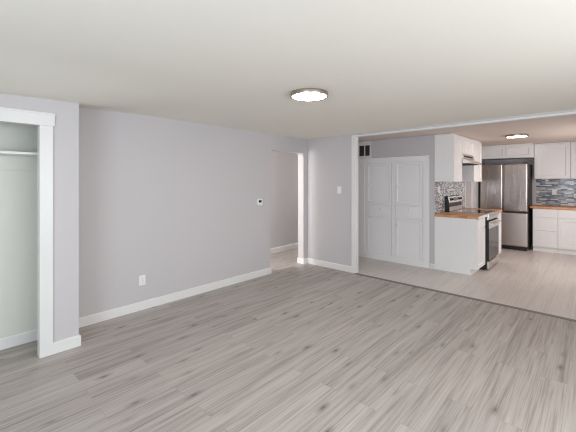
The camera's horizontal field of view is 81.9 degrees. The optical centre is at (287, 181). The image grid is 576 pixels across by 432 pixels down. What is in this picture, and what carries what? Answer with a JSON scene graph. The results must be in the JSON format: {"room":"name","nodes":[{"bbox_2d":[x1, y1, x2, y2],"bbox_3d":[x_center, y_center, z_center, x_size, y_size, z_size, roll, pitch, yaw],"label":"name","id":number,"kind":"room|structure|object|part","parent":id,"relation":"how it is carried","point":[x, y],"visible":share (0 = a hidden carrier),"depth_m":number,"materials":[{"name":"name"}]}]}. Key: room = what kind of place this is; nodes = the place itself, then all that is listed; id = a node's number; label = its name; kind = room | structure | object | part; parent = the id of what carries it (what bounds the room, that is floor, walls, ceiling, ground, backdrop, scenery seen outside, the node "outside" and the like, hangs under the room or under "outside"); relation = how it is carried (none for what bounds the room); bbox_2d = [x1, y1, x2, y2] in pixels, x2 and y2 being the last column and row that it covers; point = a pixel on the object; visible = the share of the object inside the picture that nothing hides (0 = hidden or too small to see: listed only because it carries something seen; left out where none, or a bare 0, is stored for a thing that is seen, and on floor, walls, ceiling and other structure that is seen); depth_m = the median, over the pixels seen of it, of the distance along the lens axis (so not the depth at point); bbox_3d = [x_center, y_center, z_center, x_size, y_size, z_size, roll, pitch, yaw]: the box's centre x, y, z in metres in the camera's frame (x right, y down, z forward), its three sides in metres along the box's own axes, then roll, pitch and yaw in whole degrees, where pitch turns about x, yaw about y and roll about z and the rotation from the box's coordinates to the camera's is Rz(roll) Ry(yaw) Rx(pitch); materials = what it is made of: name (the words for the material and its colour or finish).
{"room":"living room","nodes":[
{"label":"living room","id":0,"kind":"room"},
{"bbox_2d":[0,122,36,338],"bbox_3d":[-2.921,0.357,2.387,0.470,2.285,2.142,0,0,43],"label":"wall","id":1,"kind":"structure","parent":0,"point":[18,188],"depth_m":3.06,"materials":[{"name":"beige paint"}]},
{"bbox_2d":[0,151,36,170],"bbox_3d":[-2.880,-0.181,2.409,0.300,0.150,2.030,0,0,43],"label":"closet shelf","id":2,"kind":"object","parent":1,"relation":"attached to","point":[9,160],"visible":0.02,"depth_m":3.01,"materials":[{"name":"white paint"}]},
{"bbox_2d":[0,329,36,349],"bbox_3d":[-2.856,1.451,2.387,0.364,0.098,2.030,0,0,43],"label":"baseboard","id":3,"kind":"structure","parent":1,"relation":"attached to","point":[18,339],"depth_m":3.05,"materials":[{"name":"white paint"}]},
{"bbox_2d":[0,93,78,341],"bbox_3d":[-3.069,0.347,2.109,0.430,2.305,2.932,0,0,43],"label":"wall","id":4,"kind":"structure","parent":0,"point":[66,129],"depth_m":2.96,"materials":[{"name":"grey paint"}]},
{"bbox_2d":[0,107,54,358],"bbox_3d":[-2.719,0.455,2.197,0.095,2.090,1.957,0,0,43],"label":"trim","id":5,"kind":"structure","parent":4,"relation":"attached to","point":[45,122],"depth_m":2.84,"materials":[{"name":"white paint"}]},
{"bbox_2d":[53,334,80,353],"bbox_3d":[-2.131,1.451,3.113,0.445,0.098,0.214,0,0,43],"label":"baseboard","id":6,"kind":"structure","parent":4,"relation":"attached to","point":[75,341],"depth_m":2.96,"materials":[{"name":"white paint"}]},
{"bbox_2d":[79,107,306,317],"bbox_3d":[-0.433,0.347,6.147,1.180,2.305,6.758,0,0,43],"label":"wall","id":7,"kind":"structure","parent":0,"point":[171,202],"depth_m":4.20,"materials":[{"name":"grey paint"}]},
{"bbox_2d":[139,275,145,285],"bbox_3d":[-1.707,1.155,3.892,0.009,0.116,0.076,0,0,43],"label":"wall outlet","id":8,"kind":"object","parent":7,"relation":"attached to","point":[142,279],"visible":1,"depth_m":3.89,"materials":[{"name":"white plastic"}]},
{"bbox_2d":[79,257,306,327],"bbox_3d":[-0.986,1.451,4.774,0.159,0.098,3.810,0,0,43],"label":"baseboard","id":9,"kind":"structure","parent":7,"relation":"attached to","point":[120,311],"depth_m":4.11,"materials":[{"name":"white paint"}]},
{"bbox_2d":[257,199,261,204],"bbox_3d":[-0.447,0.320,5.240,0.031,0.104,0.110,0,0,43],"label":"thermostat","id":10,"kind":"object","parent":7,"relation":"attached to","point":[259,201],"visible":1,"depth_m":5.22,"materials":[{"name":"white plastic"}]},
{"bbox_2d":[270,243,297,253],"bbox_3d":[-0.530,1.450,6.753,0.015,0.100,5.800,0,0,43],"label":"baseboard","id":11,"kind":"structure","parent":7,"relation":"attached to","point":[292,246],"depth_m":7.21,"materials":[{"name":"white paint"}]},
{"bbox_2d":[0,246,575,431],"bbox_3d":[1.287,1.546,3.883,6.780,0.108,11.650,0,0,43],"label":"floor","id":12,"kind":"structure","parent":0,"point":[296,347],"depth_m":2.80,"materials":[{"name":"grey wood"}]},
{"bbox_2d":[358,155,428,267],"bbox_3d":[1.863,0.518,6.226,1.526,1.947,0.056,0,0,43],"label":"closet door","id":13,"kind":"structure","parent":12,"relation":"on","point":[402,240],"depth_m":6.15,"materials":[{"name":"white paint"}]},
{"bbox_3d":[1.742,0.545,6.358,0.508,0.204,0.014,0,0,43],"label":"drawer","id":14,"kind":"part","parent":13,"relation":"part of","materials":[{"name":"white paint"}]},
{"bbox_3d":[1.742,1.034,6.358,0.508,0.706,0.014,0,0,43],"label":"door","id":15,"kind":"part","parent":13,"relation":"part of","materials":[{"name":"white paint"}]},
{"bbox_3d":[1.742,0.030,6.358,0.508,0.758,0.014,0,0,43],"label":"door","id":16,"kind":"part","parent":13,"relation":"part of","materials":[{"name":"white paint"}]},
{"bbox_3d":[2.164,0.545,5.968,0.482,0.204,0.014,0,0,43],"label":"drawer","id":17,"kind":"part","parent":13,"relation":"part of","materials":[{"name":"white paint"}]},
{"bbox_3d":[2.164,1.034,5.968,0.482,0.706,0.014,0,0,43],"label":"door","id":18,"kind":"part","parent":13,"relation":"part of","materials":[{"name":"white paint"}]},
{"bbox_3d":[2.164,0.030,5.968,0.482,0.758,0.014,0,0,43],"label":"door","id":19,"kind":"part","parent":13,"relation":"part of","materials":[{"name":"white paint"}]},
{"bbox_2d":[435,217,484,274],"bbox_3d":[2.910,1.042,5.624,0.657,0.900,0.494,0,0,43],"label":"base cabinet","id":20,"kind":"object","parent":12,"relation":"on","point":[459,242],"visible":0.92,"depth_m":5.43,"materials":[{"name":"white paint"}]},
{"bbox_2d":[434,212,486,218],"bbox_3d":[2.912,0.570,5.612,0.677,0.044,0.512,0,0,43],"label":"countertop","id":21,"kind":"structure","parent":20,"relation":"on","point":[443,214],"depth_m":5.51,"materials":[{"name":"brown wood"}]},
{"bbox_3d":[3.145,0.676,5.408,0.019,0.143,0.485,0,0,43],"label":"drawer","id":22,"kind":"part","parent":20,"relation":"part of","materials":[{"name":"white paint"}]},
{"bbox_3d":[3.145,1.073,5.408,0.019,0.630,0.485,0,0,43],"label":"door","id":23,"kind":"part","parent":20,"relation":"part of","materials":[{"name":"white paint"}]},
{"bbox_2d":[355,273,575,321],"bbox_3d":[2.403,1.494,4.199,3.570,0.011,0.046,0,0,43],"label":"floor strip","id":24,"kind":"object","parent":12,"relation":"on","point":[485,301],"visible":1,"depth_m":4.20,"materials":[{"name":"grey"}]},
{"bbox_2d":[445,195,500,269],"bbox_3d":[3.387,0.878,6.060,0.746,1.227,0.766,0,0,43],"label":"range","id":25,"kind":"object","parent":12,"relation":"on","point":[452,203],"visible":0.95,"depth_m":5.87,"materials":[{"name":"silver metal"}]},
{"bbox_3d":[3.159,0.326,6.270,0.036,0.113,0.742,0,0,43],"label":"control panel","id":26,"kind":"part","parent":25,"relation":"part of","materials":[{"name":"silver metal"}]},
{"bbox_2d":[451,209,497,214],"bbox_3d":[3.397,0.550,6.050,0.593,0.030,0.758,0,0,43],"label":"cooktop","id":27,"kind":"object","parent":25,"relation":"in","point":[489,212],"depth_m":5.97,"materials":[{"name":"black glass"}]},
{"bbox_3d":[3.611,1.000,5.853,0.030,0.670,0.758,0,0,43],"label":"oven door","id":28,"kind":"part","parent":25,"relation":"part of","materials":[{"name":"black glass"}]},
{"bbox_3d":[3.612,1.407,5.851,0.034,0.117,0.758,0,0,43],"label":"storage drawer","id":29,"kind":"part","parent":25,"relation":"part of","materials":[{"name":"silver metal"}]},
{"bbox_3d":[3.613,0.600,5.851,0.036,0.090,0.762,0,0,43],"label":"rail","id":30,"kind":"part","parent":25,"relation":"part of","materials":[{"name":"silver metal"}]},
{"bbox_3d":[3.623,1.065,5.841,0.003,0.530,0.754,0,0,43],"label":"door glass","id":31,"kind":"part","parent":25,"relation":"part of","materials":[{"name":"black glass"}]},
{"bbox_2d":[497,212,500,253],"bbox_3d":[3.789,1.042,6.575,0.657,0.900,0.510,0,0,43],"label":"base cabinet","id":32,"kind":"object","parent":12,"relation":"on","point":[499,216],"visible":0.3,"depth_m":6.47,"materials":[{"name":"white paint"}]},
{"bbox_2d":[462,208,501,212],"bbox_3d":[3.797,0.570,6.572,0.673,0.044,0.522,0,0,43],"label":"countertop","id":33,"kind":"structure","parent":32,"relation":"on","point":[498,210],"depth_m":6.54,"materials":[{"name":"brown wood"}]},
{"bbox_3d":[4.024,1.073,6.359,0.019,0.630,0.501,0,0,43],"label":"door","id":34,"kind":"part","parent":32,"relation":"part of","materials":[{"name":"white paint"}]},
{"bbox_2d":[480,162,531,250],"bbox_3d":[5.022,0.538,7.647,0.907,1.907,0.750,0,0,43],"label":"refrigerator","id":35,"kind":"object","parent":12,"relation":"on","point":[507,188],"visible":0.71,"depth_m":7.29,"materials":[{"name":"grey metal"}]},
{"bbox_3d":[4.624,0.128,7.553,0.450,1.055,0.070,0,0,43],"label":"door","id":36,"kind":"part","parent":35,"relation":"part of","materials":[{"name":"silver metal"}]},
{"bbox_3d":[4.792,1.042,7.398,0.907,0.735,0.070,0,0,43],"label":"freezer drawer","id":37,"kind":"part","parent":35,"relation":"part of","materials":[{"name":"silver metal"}]},
{"bbox_3d":[4.960,0.128,7.242,0.448,1.055,0.070,0,0,43],"label":"door","id":38,"kind":"part","parent":35,"relation":"part of","materials":[{"name":"silver metal"}]},
{"bbox_2d":[533,208,557,252],"bbox_3d":[5.641,1.032,7.245,0.424,0.920,0.598,0,0,43],"label":"base cabinet","id":39,"kind":"object","parent":12,"relation":"on","point":[545,221],"visible":0.91,"depth_m":7.02,"materials":[{"name":"white paint"}]},
{"bbox_3d":[5.445,1.212,7.033,0.418,0.340,0.019,0,0,43],"label":"drawer","id":40,"kind":"part","parent":39,"relation":"part of","materials":[{"name":"white paint"}]},
{"bbox_3d":[5.445,0.896,7.033,0.418,0.279,0.019,0,0,43],"label":"drawer","id":41,"kind":"part","parent":39,"relation":"part of","materials":[{"name":"white paint"}]},
{"bbox_3d":[5.445,0.665,7.033,0.418,0.171,0.019,0,0,43],"label":"drawer","id":42,"kind":"part","parent":39,"relation":"part of","materials":[{"name":"white paint"}]},
{"bbox_2d":[558,209,575,254],"bbox_3d":[6.258,1.032,6.676,1.250,0.920,0.598,0,0,43],"label":"base cabinet","id":43,"kind":"object","parent":12,"relation":"on","point":[566,219],"visible":0.94,"depth_m":6.79,"materials":[{"name":"white paint"}]},
{"bbox_2d":[530,205,575,209],"bbox_3d":[6.074,0.550,6.824,1.730,0.044,0.618,0,0,43],"label":"countertop","id":44,"kind":"structure","parent":43,"relation":"on","point":[531,206],"depth_m":7.05,"materials":[{"name":"brown wood"}]},
{"bbox_3d":[5.831,0.665,6.676,0.617,0.171,0.019,0,0,43],"label":"drawer","id":45,"kind":"part","parent":43,"relation":"part of","materials":[{"name":"white paint"}]},
{"bbox_3d":[5.831,1.069,6.676,0.617,0.625,0.019,0,0,43],"label":"door","id":46,"kind":"part","parent":43,"relation":"part of","materials":[{"name":"white paint"}]},
{"bbox_2d":[0,0,575,138],"bbox_3d":[0.625,-0.792,3.167,6.780,0.185,9.700,0,0,43],"label":"ceiling","id":47,"kind":"structure","parent":0,"point":[382,65],"depth_m":2.15,"materials":[{"name":"white paint"}]},
{"bbox_2d":[290,88,327,101],"bbox_3d":[0.188,-0.767,2.944,0.336,0.035,0.336,0,0,43],"label":"ceiling light","id":48,"kind":"object","parent":47,"relation":"in","point":[304,94],"visible":1,"depth_m":2.88,"materials":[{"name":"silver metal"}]},
{"bbox_2d":[292,92,325,100],"bbox_3d":[0.188,-0.755,2.944,0.303,0.010,0.303,0,0,43],"label":"diffuser","id":49,"kind":"object","parent":48,"relation":"attached to","point":[299,96],"depth_m":2.92,"materials":[{"name":"white plastic"}]},
{"bbox_2d":[361,135,434,263],"bbox_3d":[1.893,0.250,6.305,1.762,2.500,0.100,0,0,43],"label":"wall","id":50,"kind":"structure","parent":0,"point":[417,145],"depth_m":5.83,"materials":[{"name":"grey paint"}]},
{"bbox_2d":[358,141,370,158],"bbox_3d":[1.515,-0.627,6.576,0.300,0.345,0.014,0,0,43],"label":"air vent","id":51,"kind":"object","parent":50,"relation":"in","point":[364,147],"visible":0.9,"depth_m":6.57,"materials":[{"name":"white paint"}]},
{"bbox_2d":[429,263,434,268],"bbox_3d":[2.470,1.450,5.693,0.082,0.085,0.015,0,0,43],"label":"baseboard","id":52,"kind":"structure","parent":50,"relation":"attached to","point":[431,266],"depth_m":5.69,"materials":[{"name":"white paint"}]},
{"bbox_2d":[307,109,575,265],"bbox_3d":[2.385,0.275,4.297,5.730,2.450,0.065,0,0,43],"label":"wall","id":53,"kind":"structure","parent":0,"point":[329,159],"depth_m":5.76,"materials":[{"name":"grey paint"}]},
{"bbox_2d":[307,258,350,272],"bbox_3d":[0.698,1.451,5.802,0.950,0.098,0.015,0,0,43],"label":"baseboard","id":54,"kind":"structure","parent":53,"relation":"attached to","point":[309,260],"depth_m":5.77,"materials":[{"name":"white paint"}]},
{"bbox_2d":[351,112,575,272],"bbox_3d":[2.408,0.370,4.265,3.652,2.260,0.089,0,0,43],"label":"trim opening","id":55,"kind":"structure","parent":53,"relation":"attached to","point":[354,268],"depth_m":5.42,"materials":[{"name":"white paint"}]},
{"bbox_2d":[435,160,484,213],"bbox_3d":[3.688,0.250,7.019,0.106,2.500,3.583,0,0,43],"label":"wall","id":56,"kind":"structure","parent":0,"point":[446,188],"depth_m":6.27,"materials":[{"name":"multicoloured tile"}]},
{"bbox_2d":[435,133,461,181],"bbox_3d":[2.775,-0.400,5.736,0.307,0.800,0.460,0,0,43],"label":"upper cabinet","id":57,"kind":"object","parent":56,"relation":"attached to","point":[448,147],"visible":1,"depth_m":5.59,"materials":[{"name":"white paint"}]},
{"bbox_3d":[2.881,-0.386,5.638,0.019,0.768,0.456,0,0,43],"label":"door","id":58,"kind":"part","parent":57,"relation":"part of","materials":[{"name":"white paint"}]},
{"bbox_2d":[461,136,473,155],"bbox_3d":[3.193,-0.648,6.187,0.307,0.316,0.762,0,0,43],"label":"upper cabinet","id":59,"kind":"object","parent":56,"relation":"attached to","point":[467,144],"visible":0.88,"depth_m":6.04,"materials":[{"name":"white paint"}]},
{"bbox_3d":[3.169,-0.634,5.950,0.019,0.284,0.377,0,0,43],"label":"door","id":60,"kind":"part","parent":59,"relation":"part of","materials":[{"name":"white paint"}]},
{"bbox_3d":[3.428,-0.634,6.230,0.019,0.284,0.377,0,0,43],"label":"door","id":61,"kind":"part","parent":59,"relation":"part of","materials":[{"name":"white paint"}]},
{"bbox_2d":[462,154,481,165],"bbox_3d":[3.244,-0.400,6.140,0.446,0.176,0.758,0,0,43],"label":"range hood","id":62,"kind":"object","parent":59,"relation":"attached to","point":[466,159],"visible":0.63,"depth_m":5.98,"materials":[{"name":"silver metal"}]},
{"bbox_2d":[471,182,472,207],"bbox_3d":[4.365,0.446,7.669,0.018,2.092,0.930,0,0,43],"label":"door frame","id":63,"kind":"structure","parent":56,"relation":"in","point":[471,182],"depth_m":7.34,"materials":[{"name":"white paint"}]},
{"bbox_2d":[473,182,479,207],"bbox_3d":[4.363,0.484,7.671,0.012,2.008,0.770,0,0,43],"label":"door","id":64,"kind":"structure","parent":63,"relation":"attached to","point":[476,185],"depth_m":7.63,"materials":[{"name":"white paint"}]},
{"bbox_2d":[462,139,481,181],"bbox_3d":[3.655,-0.408,6.688,0.307,0.816,0.594,0,0,43],"label":"upper cabinet","id":65,"kind":"object","parent":56,"relation":"attached to","point":[470,173],"visible":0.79,"depth_m":6.49,"materials":[{"name":"white paint"}]},
{"bbox_3d":[3.761,-0.394,6.591,0.019,0.784,0.590,0,0,43],"label":"door","id":66,"kind":"part","parent":65,"relation":"part of","materials":[{"name":"white paint"}]},
{"bbox_2d":[358,115,575,145],"bbox_3d":[3.763,-0.895,6.283,4.600,0.210,4.763,0,0,43],"label":"ceiling","id":67,"kind":"structure","parent":0,"point":[560,128],"depth_m":5.43,"materials":[{"name":"white paint"}]},
{"bbox_2d":[505,134,528,137],"bbox_3d":[3.996,-0.797,5.798,0.336,0.035,0.336,0,0,43],"label":"recessed light","id":68,"kind":"object","parent":67,"relation":"in","point":[511,135],"visible":1,"depth_m":5.73,"materials":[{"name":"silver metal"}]},
{"bbox_2d":[506,136,526,137],"bbox_3d":[3.996,-0.785,5.798,0.303,0.010,0.303,0,0,43],"label":"diffuser","id":69,"kind":"object","parent":68,"relation":"attached to","point":[506,136],"depth_m":5.78,"materials":[{"name":"white plastic"}]},
{"bbox_2d":[485,159,575,245],"bbox_3d":[5.965,0.250,7.419,2.908,2.500,0.106,0,0,43],"label":"wall","id":70,"kind":"structure","parent":0,"point":[566,188],"depth_m":7.45,"materials":[{"name":"multicoloured glass"}]},
{"bbox_2d":[482,143,533,159],"bbox_3d":[5.110,-0.683,7.737,1.016,0.307,0.599,0,0,43],"label":"upper cabinet","id":71,"kind":"object","parent":70,"relation":"attached to","point":[512,151],"visible":0.8,"depth_m":7.49,"materials":[{"name":"white paint"}]},
{"bbox_3d":[4.744,-0.668,7.681,0.498,0.268,0.019,0,0,43],"label":"door","id":72,"kind":"part","parent":71,"relation":"part of","materials":[{"name":"white paint"}]},
{"bbox_3d":[5.107,-0.668,7.345,0.479,0.268,0.019,0,0,43],"label":"door","id":73,"kind":"part","parent":71,"relation":"part of","materials":[{"name":"white paint"}]},
{"bbox_2d":[534,142,570,178],"bbox_3d":[5.803,-0.453,7.280,0.614,0.775,0.329,0,0,43],"label":"upper cabinet","id":74,"kind":"object","parent":70,"relation":"attached to","point":[551,160],"visible":0.94,"depth_m":7.16,"materials":[{"name":"white paint"}]},
{"bbox_2d":[552,189,556,194],"bbox_3d":[5.922,0.230,7.381,0.080,0.120,0.009,0,0,43],"label":"backsplash outlet","id":75,"kind":"object","parent":70,"relation":"attached to","point":[554,191],"visible":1,"depth_m":7.38,"materials":[{"name":"white plastic"}]},
{"bbox_2d":[571,141,575,178],"bbox_3d":[6.420,-0.453,6.710,1.058,0.775,0.329,0,0,43],"label":"upper cabinet","id":76,"kind":"object","parent":70,"relation":"attached to","point":[573,144],"visible":1,"depth_m":6.92,"materials":[{"name":"white paint"}]}
]}

